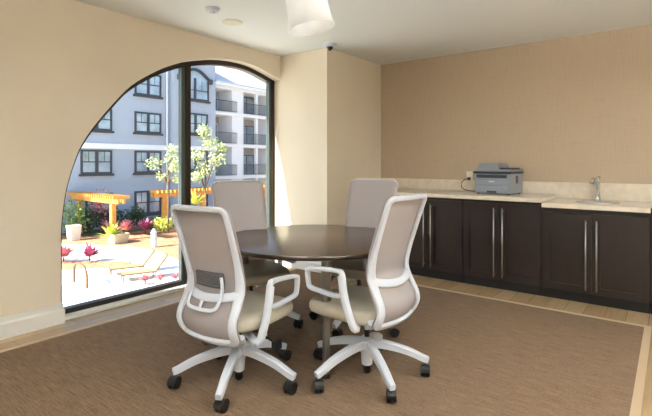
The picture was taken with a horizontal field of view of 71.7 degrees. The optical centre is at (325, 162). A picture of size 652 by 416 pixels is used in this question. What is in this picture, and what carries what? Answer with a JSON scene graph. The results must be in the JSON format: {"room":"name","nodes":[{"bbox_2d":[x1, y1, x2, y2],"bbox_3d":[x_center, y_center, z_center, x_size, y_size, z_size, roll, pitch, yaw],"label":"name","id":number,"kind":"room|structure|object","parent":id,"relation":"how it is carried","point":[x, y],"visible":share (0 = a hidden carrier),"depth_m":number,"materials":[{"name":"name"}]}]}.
{"room":"office","nodes":[
{"label":"office","id":0,"kind":"room"},
{"bbox_2d":[0,0,279,317],"bbox_3d":[-2.932,-0.020,2.819,0.356,2.600,7.305,0,0,37],"label":"wall","id":1,"kind":"structure","parent":0,"point":[64,64],"depth_m":3.54,"materials":[{"name":"beige paint"}]},
{"bbox_2d":[0,303,64,339],"bbox_3d":[-3.586,1.202,1.735,0.118,0.155,4.788,0,0,37],"label":"baseboard","id":2,"kind":"structure","parent":1,"relation":"attached to","point":[33,320],"depth_m":3.41,"materials":[{"name":"white wood"}]},
{"bbox_2d":[61,60,276,319],"bbox_3d":[-1.494,0.070,4.719,0.325,2.420,2.540,0,0,37],"label":"window","id":3,"kind":"structure","parent":1,"relation":"in","point":[86,307],"depth_m":4.63,"materials":[{"name":"brown metal"}]},
{"bbox_2d":[0,267,651,415],"bbox_3d":[-0.033,1.380,1.452,6.620,0.200,8.663,0,0,37],"label":"floor","id":4,"kind":"structure","parent":0,"point":[629,316],"depth_m":3.93,"materials":[{"name":"brown wood"}]},
{"bbox_2d":[0,268,651,415],"bbox_3d":[-0.973,1.276,1.796,3.480,0.009,6.955,0,0,37],"label":"area rug","id":5,"kind":"object","parent":4,"relation":"on","point":[488,356],"visible":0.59,"depth_m":2.79,"materials":[{"name":"brown carpet"}]},
{"bbox_2d":[167,204,299,413],"bbox_3d":[-0.485,0.747,2.647,0.728,1.046,0.757,0,0,31],"label":"office chair","id":6,"kind":"object","parent":5,"relation":"on","point":[215,308],"visible":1,"depth_m":2.41,"materials":[{"name":"white plastic"}]},
{"bbox_2d":[201,180,302,348],"bbox_3d":[-0.554,0.708,3.430,0.737,1.128,0.717,0,0,7],"label":"office chair","id":7,"kind":"object","parent":5,"relation":"on","point":[244,200],"visible":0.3,"depth_m":3.61,"materials":[{"name":"grey fabric"}]},
{"bbox_2d":[236,224,375,378],"bbox_3d":[-0.077,0.906,3.267,1.352,0.732,1.352,0,0,37],"label":"round table","id":8,"kind":"object","parent":5,"relation":"on","point":[325,244],"visible":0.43,"depth_m":2.97,"materials":[{"name":"black wood"}]},
{"bbox_2d":[309,178,399,337],"bbox_3d":[0.288,0.705,3.562,0.717,1.133,0.737,0,0,-25],"label":"office chair","id":9,"kind":"object","parent":5,"relation":"on","point":[366,199],"visible":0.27,"depth_m":3.77,"materials":[{"name":"grey fabric"}]},
{"bbox_2d":[305,193,429,402],"bbox_3d":[0.225,0.724,2.726,0.701,1.091,0.780,0,0,40],"label":"office chair","id":10,"kind":"object","parent":5,"relation":"on","point":[392,294],"visible":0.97,"depth_m":2.54,"materials":[{"name":"white plastic"}]},
{"bbox_2d":[409,197,464,282],"bbox_3d":[1.315,0.830,5.242,0.795,0.900,0.702,0,0,37],"label":"base cabinet","id":11,"kind":"object","parent":4,"relation":"on","point":[437,246],"visible":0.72,"depth_m":4.92,"materials":[{"name":"brown wood"}]},
{"bbox_2d":[397,188,555,202],"bbox_3d":[1.380,0.360,5.175,2.160,0.040,0.692,0,0,37],"label":"countertop","id":12,"kind":"structure","parent":11,"relation":"on","point":[522,197],"depth_m":4.76,"materials":[{"name":"beige stone"}]},
{"bbox_2d":[473,163,523,194],"bbox_3d":[1.883,0.173,4.923,0.401,0.335,0.407,0,0,41],"label":"printer","id":13,"kind":"object","parent":12,"relation":"on","point":[492,178],"visible":0.99,"depth_m":4.79,"materials":[{"name":"grey plastic"}]},
{"bbox_2d":[475,181,508,193],"bbox_3d":[1.764,0.259,4.788,0.360,0.128,0.054,0,0,37],"label":"paper tray","id":14,"kind":"object","parent":13,"relation":"on","point":[492,187],"depth_m":4.77,"materials":[{"name":"grey plastic"}]},
{"bbox_2d":[463,199,548,295],"bbox_3d":[1.934,0.830,4.768,0.761,0.900,0.702,0,0,37],"label":"base cabinet","id":15,"kind":"object","parent":4,"relation":"on","point":[502,240],"visible":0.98,"depth_m":4.50,"materials":[{"name":"brown wood"}]},
{"bbox_2d":[542,207,650,313],"bbox_3d":[2.570,0.851,4.280,0.837,0.858,0.702,0,0,37],"label":"base cabinet","id":16,"kind":"object","parent":4,"relation":"on","point":[596,257],"visible":0.98,"depth_m":4.00,"materials":[{"name":"brown wood"}]},
{"bbox_2d":[542,198,651,212],"bbox_3d":[2.568,0.400,4.264,0.832,0.040,0.693,0,0,37],"label":"countertop","id":17,"kind":"structure","parent":16,"relation":"on","point":[624,206],"depth_m":4.08,"materials":[{"name":"beige stone"}]},
{"bbox_2d":[590,176,600,200],"bbox_3d":[2.644,0.256,4.422,0.178,0.247,0.067,0,0,-43],"label":"faucet","id":18,"kind":"object","parent":17,"relation":"on","point":[596,181],"visible":1,"depth_m":4.44,"materials":[{"name":"silver metal"}]},
{"bbox_2d":[576,200,619,203],"bbox_3d":[2.569,0.448,4.268,0.364,0.150,0.321,0,0,37],"label":"sink","id":19,"kind":"object","parent":17,"relation":"in","point":[580,201],"visible":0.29,"depth_m":4.28,"materials":[{"name":"silver metal"}]},
{"bbox_2d":[651,208,651,313],"bbox_3d":[3.240,0.830,3.766,0.843,0.900,0.702,0,0,37],"label":"base cabinet","id":20,"kind":"object","parent":4,"relation":"on","point":[651,208],"visible":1,"depth_m":3.77,"materials":[{"name":"brown wood"}]},
{"bbox_2d":[274,48,380,261],"bbox_3d":[0.054,-0.020,5.989,0.935,2.600,1.358,0,0,37],"label":"column","id":21,"kind":"structure","parent":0,"point":[327,104],"depth_m":5.46,"materials":[{"name":"beige paint"}]},
{"bbox_2d":[282,261,320,272],"bbox_3d":[-0.107,1.202,5.592,0.751,0.155,0.577,0,0,37],"label":"baseboard","id":22,"kind":"structure","parent":21,"relation":"attached to","point":[302,265],"depth_m":5.36,"materials":[{"name":"white"}]},
{"bbox_2d":[74,0,651,64],"bbox_3d":[-0.019,-1.420,1.347,6.770,0.200,8.813,0,0,37],"label":"ceiling","id":23,"kind":"structure","parent":0,"point":[381,32],"depth_m":4.22,"materials":[{"name":"white paint"}]},
{"bbox_2d":[205,6,219,13],"bbox_3d":[-0.972,-1.298,3.859,0.124,0.045,0.124,0,0,37],"label":"smoke detector","id":24,"kind":"object","parent":23,"relation":"attached to","point":[210,9],"visible":1,"depth_m":3.82,"materials":[{"name":"white plastic"}]},
{"bbox_2d":[222,19,242,25],"bbox_3d":[-0.880,-1.316,4.242,0.200,0.008,0.200,0,0,37],"label":"ceiling speaker","id":25,"kind":"object","parent":23,"relation":"attached to","point":[233,22],"visible":1,"depth_m":4.22,"materials":[{"name":"beige plastic"}]},
{"bbox_2d":[224,20,240,25],"bbox_3d":[-0.880,-1.313,4.242,0.164,0.002,0.164,0,0,37],"label":"speaker grille","id":26,"kind":"object","parent":25,"relation":"attached to","point":[228,22],"depth_m":4.22,"materials":[{"name":"beige"}]},
{"bbox_2d":[286,0,334,36],"bbox_3d":[-0.112,-1.131,3.284,0.358,0.378,0.349,0,0,37],"label":"pendant lamp","id":27,"kind":"object","parent":23,"relation":"hanging from","point":[305,17],"visible":1,"depth_m":3.18,"materials":[{"name":"white fabric"}]},
{"bbox_2d":[323,43,335,50],"bbox_3d":[0.043,-1.284,5.034,0.144,0.072,0.144,0,0,37],"label":"dome camera","id":28,"kind":"object","parent":23,"relation":"attached to","point":[329,46],"visible":1,"depth_m":5.00,"materials":[{"name":"white plastic"}]},
{"bbox_2d":[381,24,651,201],"bbox_3d":[3.048,-0.020,4.453,5.685,2.600,0.150,0,0,37],"label":"wall","id":29,"kind":"structure","parent":0,"point":[578,109],"depth_m":4.97,"materials":[{"name":"beige paint"}]},
{"bbox_2d":[467,171,472,179],"bbox_3d":[1.712,0.165,5.377,0.074,0.116,0.009,0,0,37],"label":"wall outlet","id":30,"kind":"object","parent":29,"relation":"attached to","point":[469,173],"visible":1,"depth_m":5.37,"materials":[{"name":"white plastic"}]},
{"bbox_2d":[380,178,651,201],"bbox_3d":[2.270,0.293,4.942,3.855,0.170,0.019,0,0,37],"label":"backsplash","id":31,"kind":"structure","parent":29,"relation":"attached to","point":[568,190],"depth_m":4.74,"materials":[{"name":"beige stone"}]},
{"label":"outside","id":32,"kind":"structure","parent":0,"visible":0},
{"bbox_2d":[62,244,177,304],"bbox_3d":[-16.497,5.130,31.562,55.400,0.300,90.000,0,0,37],"label":"pool deck","id":33,"kind":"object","parent":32,"point":[101,283],"depth_m":20.23,"materials":[{"name":"concrete"}]},
{"bbox_2d":[62,286,73,305],"bbox_3d":[-12.612,4.972,16.563,6.461,0.008,4.813,0,0,-13],"label":"swimming pool","id":34,"kind":"object","parent":33,"relation":"on","point":[67,294],"visible":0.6,"depth_m":16.98,"materials":[{"name":"liquid"}]},
{"bbox_2d":[73,262,87,287],"bbox_3d":[-9.991,4.527,18.343,1.448,0.910,0.108,0,0,42],"label":"pool handrail","id":35,"kind":"object","parent":33,"relation":"on","point":[75,263],"visible":1,"depth_m":18.30,"materials":[{"name":"brown"}]},
{"bbox_2d":[62,261,129,269],"bbox_3d":[-12.152,4.955,21.864,5.439,0.050,1.928,0,0,-10],"label":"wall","id":36,"kind":"structure","parent":33,"relation":"on","point":[66,264],"depth_m":21.80,"materials":[{"name":"beige concrete"}]},
{"bbox_2d":[62,244,77,261],"bbox_3d":[-13.092,4.500,22.449,1.261,0.880,1.539,0,0,-12],"label":"cordyline","id":37,"kind":"object","parent":36,"relation":"on","point":[66,250],"visible":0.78,"depth_m":22.38,"materials":[{"name":"pink plant"}]},
{"bbox_2d":[78,242,103,260],"bbox_3d":[-11.874,4.464,22.615,1.388,0.952,1.492,0,0,37],"label":"cordyline","id":38,"kind":"object","parent":36,"relation":"on","point":[89,251],"visible":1,"depth_m":22.47,"materials":[{"name":"pink plant"}]},
{"bbox_2d":[62,226,177,259],"bbox_3d":[-3.110,4.960,35.786,18.500,0.040,31.000,0,0,37],"label":"mulch bed","id":39,"kind":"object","parent":33,"relation":"on","point":[167,243],"visible":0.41,"depth_m":28.20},
{"bbox_2d":[66,224,81,240],"bbox_3d":[-16.048,4.460,28.697,0.680,0.950,0.680,0,0,37],"label":"planter","id":40,"kind":"object","parent":39,"relation":"on","point":[73,231],"visible":1,"depth_m":28.50,"materials":[{"name":"beige"}]},
{"bbox_2d":[62,198,90,231],"bbox_3d":[-16.646,3.671,29.946,1.813,2.610,1.915,0,0,37],"label":"shrub","id":41,"kind":"object","parent":39,"relation":"on","point":[78,213],"visible":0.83,"depth_m":29.76,"materials":[{"name":"green plant"}]},
{"bbox_2d":[67,191,129,233],"bbox_3d":[-15.116,3.520,29.747,6.400,2.920,1.100,0,0,37],"label":"pergola","id":42,"kind":"object","parent":39,"relation":"on","point":[113,199],"visible":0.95,"depth_m":28.58,"materials":[{"name":"orange wood"}]},
{"bbox_2d":[106,231,129,243],"bbox_3d":[-12.778,4.635,27.701,1.000,0.600,1.000,0,0,37],"label":"planter","id":43,"kind":"object","parent":39,"relation":"on","point":[121,237],"visible":0.9,"depth_m":27.41,"materials":[{"name":"concrete"}]},
{"bbox_2d":[99,222,122,238],"bbox_3d":[-13.176,4.247,27.621,1.770,1.366,1.798,0,0,4],"label":"yucca","id":44,"kind":"object","parent":43,"relation":"in","point":[110,230],"visible":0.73,"depth_m":27.55,"materials":[{"name":"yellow plant"}]},
{"bbox_2d":[62,222,173,236],"bbox_3d":[-12.832,4.925,35.682,3.200,0.030,15.000,0,0,37],"label":"strip","id":45,"kind":"object","parent":39,"relation":"on","point":[95,233],"visible":0.18,"depth_m":31.64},
{"bbox_2d":[82,208,100,232],"bbox_3d":[-16.580,4.088,31.505,1.717,1.776,1.690,0,0,37],"label":"shrub","id":46,"kind":"object","parent":45,"relation":"on","point":[88,224],"visible":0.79,"depth_m":31.41,"materials":[{"name":"green plant"}]},
{"bbox_2d":[90,187,109,230],"bbox_3d":[-16.007,3.353,32.298,1.641,3.243,1.753,0,0,-11],"label":"flowering tree","id":47,"kind":"object","parent":45,"relation":"on","point":[99,207],"visible":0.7,"depth_m":32.12,"materials":[{"name":"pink plant"}]},
{"bbox_2d":[99,220,120,230],"bbox_3d":[-14.804,4.396,30.906,1.636,1.088,1.541,0,0,-1],"label":"ti plant","id":48,"kind":"object","parent":45,"relation":"on","point":[104,223],"visible":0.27,"depth_m":30.70,"materials":[{"name":"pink plant"}]},
{"bbox_2d":[102,206,126,227],"bbox_3d":[-15.421,4.054,32.768,1.777,1.844,1.656,0,0,37],"label":"shrub","id":49,"kind":"object","parent":45,"relation":"on","point":[118,212],"visible":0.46,"depth_m":32.67,"materials":[{"name":"green plant"}]},
{"bbox_2d":[124,204,145,226],"bbox_3d":[-14.363,4.043,33.896,1.685,1.866,1.779,0,0,-18],"label":"shrub","id":50,"kind":"object","parent":45,"relation":"on","point":[138,214],"visible":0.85,"depth_m":33.74,"materials":[{"name":"green plant"}]},
{"bbox_2d":[118,218,138,231],"bbox_3d":[-13.579,4.379,30.895,1.777,1.122,1.670,0,0,7],"label":"ti plant","id":51,"kind":"object","parent":39,"relation":"on","point":[126,225],"visible":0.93,"depth_m":30.74,"materials":[{"name":"pink plant"}]},
{"bbox_2d":[136,218,154,233],"bbox_3d":[-12.380,4.377,31.239,1.690,1.126,1.562,0,0,37],"label":"ti plant","id":52,"kind":"object","parent":39,"relation":"on","point":[145,225],"visible":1,"depth_m":31.21,"materials":[{"name":"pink plant"}]},
{"bbox_2d":[151,229,156,247],"bbox_3d":[-10.022,4.400,26.267,0.360,1.080,0.360,0,0,37],"label":"bollard","id":53,"kind":"object","parent":39,"relation":"on","point":[153,232],"visible":1,"depth_m":26.14,"materials":[{"name":"white metal"}]},
{"bbox_2d":[148,215,169,227],"bbox_3d":[-12.438,4.431,33.458,1.827,1.099,1.837,0,0,37],"label":"shrub","id":54,"kind":"object","parent":39,"relation":"on","point":[159,215],"visible":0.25,"depth_m":33.48,"materials":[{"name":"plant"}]},
{"bbox_2d":[144,143,177,232],"bbox_3d":[-11.341,1.789,31.867,2.688,6.326,1.625,0,0,10],"label":"tree","id":55,"kind":"object","parent":39,"relation":"on","point":[174,165],"visible":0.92,"depth_m":31.61,"materials":[{"name":"green plant"}]},
{"bbox_2d":[151,216,173,231],"bbox_3d":[-11.561,4.396,31.917,1.560,1.191,1.577,0,0,37],"label":"shrub","id":56,"kind":"object","parent":39,"relation":"on","point":[162,225],"visible":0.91,"depth_m":31.77,"materials":[{"name":"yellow plant"}]},
{"bbox_2d":[191,190,208,205],"bbox_3d":[-8.447,3.345,29.021,1.865,3.222,1.745,0,0,-15],"label":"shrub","id":57,"kind":"object","parent":39,"relation":"on","point":[194,199],"visible":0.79,"depth_m":28.82,"materials":[{"name":"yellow plant"}]},
{"bbox_2d":[150,184,265,227],"bbox_3d":[-8.883,3.505,37.379,1.100,2.950,11.900,0,0,37],"label":"pergola","id":58,"kind":"object","parent":39,"relation":"on","point":[163,193],"visible":0.34,"depth_m":33.57,"materials":[{"name":"orange wood"}]},
{"bbox_2d":[191,123,227,205],"bbox_3d":[-8.172,1.149,30.964,2.930,7.608,1.756,0,0,2],"label":"tree","id":59,"kind":"object","parent":39,"relation":"on","point":[204,173],"visible":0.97,"depth_m":30.76,"materials":[{"name":"green plant"}]},
{"bbox_2d":[108,248,154,276],"bbox_3d":[-8.771,4.496,20.373,1.903,0.968,0.720,0,0,-31],"label":"sun lounger","id":60,"kind":"object","parent":33,"relation":"on","point":[151,252],"visible":0.91,"depth_m":20.36,"materials":[{"name":"brown"}]},
{"bbox_2d":[119,253,168,282],"bbox_3d":[-7.821,4.496,19.393,1.903,0.968,0.720,0,0,-31],"label":"sun lounger","id":61,"kind":"object","parent":33,"relation":"on","point":[164,256],"visible":0.96,"depth_m":19.35,"materials":[{"name":"brown fabric"}]},
{"bbox_2d":[138,274,152,284],"bbox_3d":[-7.349,4.753,18.338,0.638,0.455,0.532,0,0,-11],"label":"flower","id":62,"kind":"object","parent":33,"relation":"on","point":[146,277],"visible":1,"depth_m":18.34,"materials":[{"name":"pink plant"}]},
{"bbox_2d":[155,271,167,282],"bbox_3d":[-6.817,4.742,18.513,0.690,0.476,0.561,0,0,37],"label":"flower","id":63,"kind":"object","parent":33,"relation":"on","point":[160,276],"visible":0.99,"depth_m":18.56,"materials":[{"name":"pink plant"}]},
{"bbox_2d":[62,66,265,232],"bbox_3d":[-14.046,-4.070,42.601,8.850,18.100,42.500,0,0,37],"label":"apartment building","id":64,"kind":"structure","parent":33,"relation":"on","point":[138,128],"depth_m":37.52,"materials":[{"name":"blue paint"}]},
{"bbox_2d":[169,272,177,278],"bbox_3d":[-6.221,4.744,18.778,0.574,0.472,0.533,0,0,37],"label":"flower","id":65,"kind":"object","parent":33,"relation":"on","point":[175,274],"visible":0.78,"depth_m":18.76,"materials":[{"name":"pink plant"}]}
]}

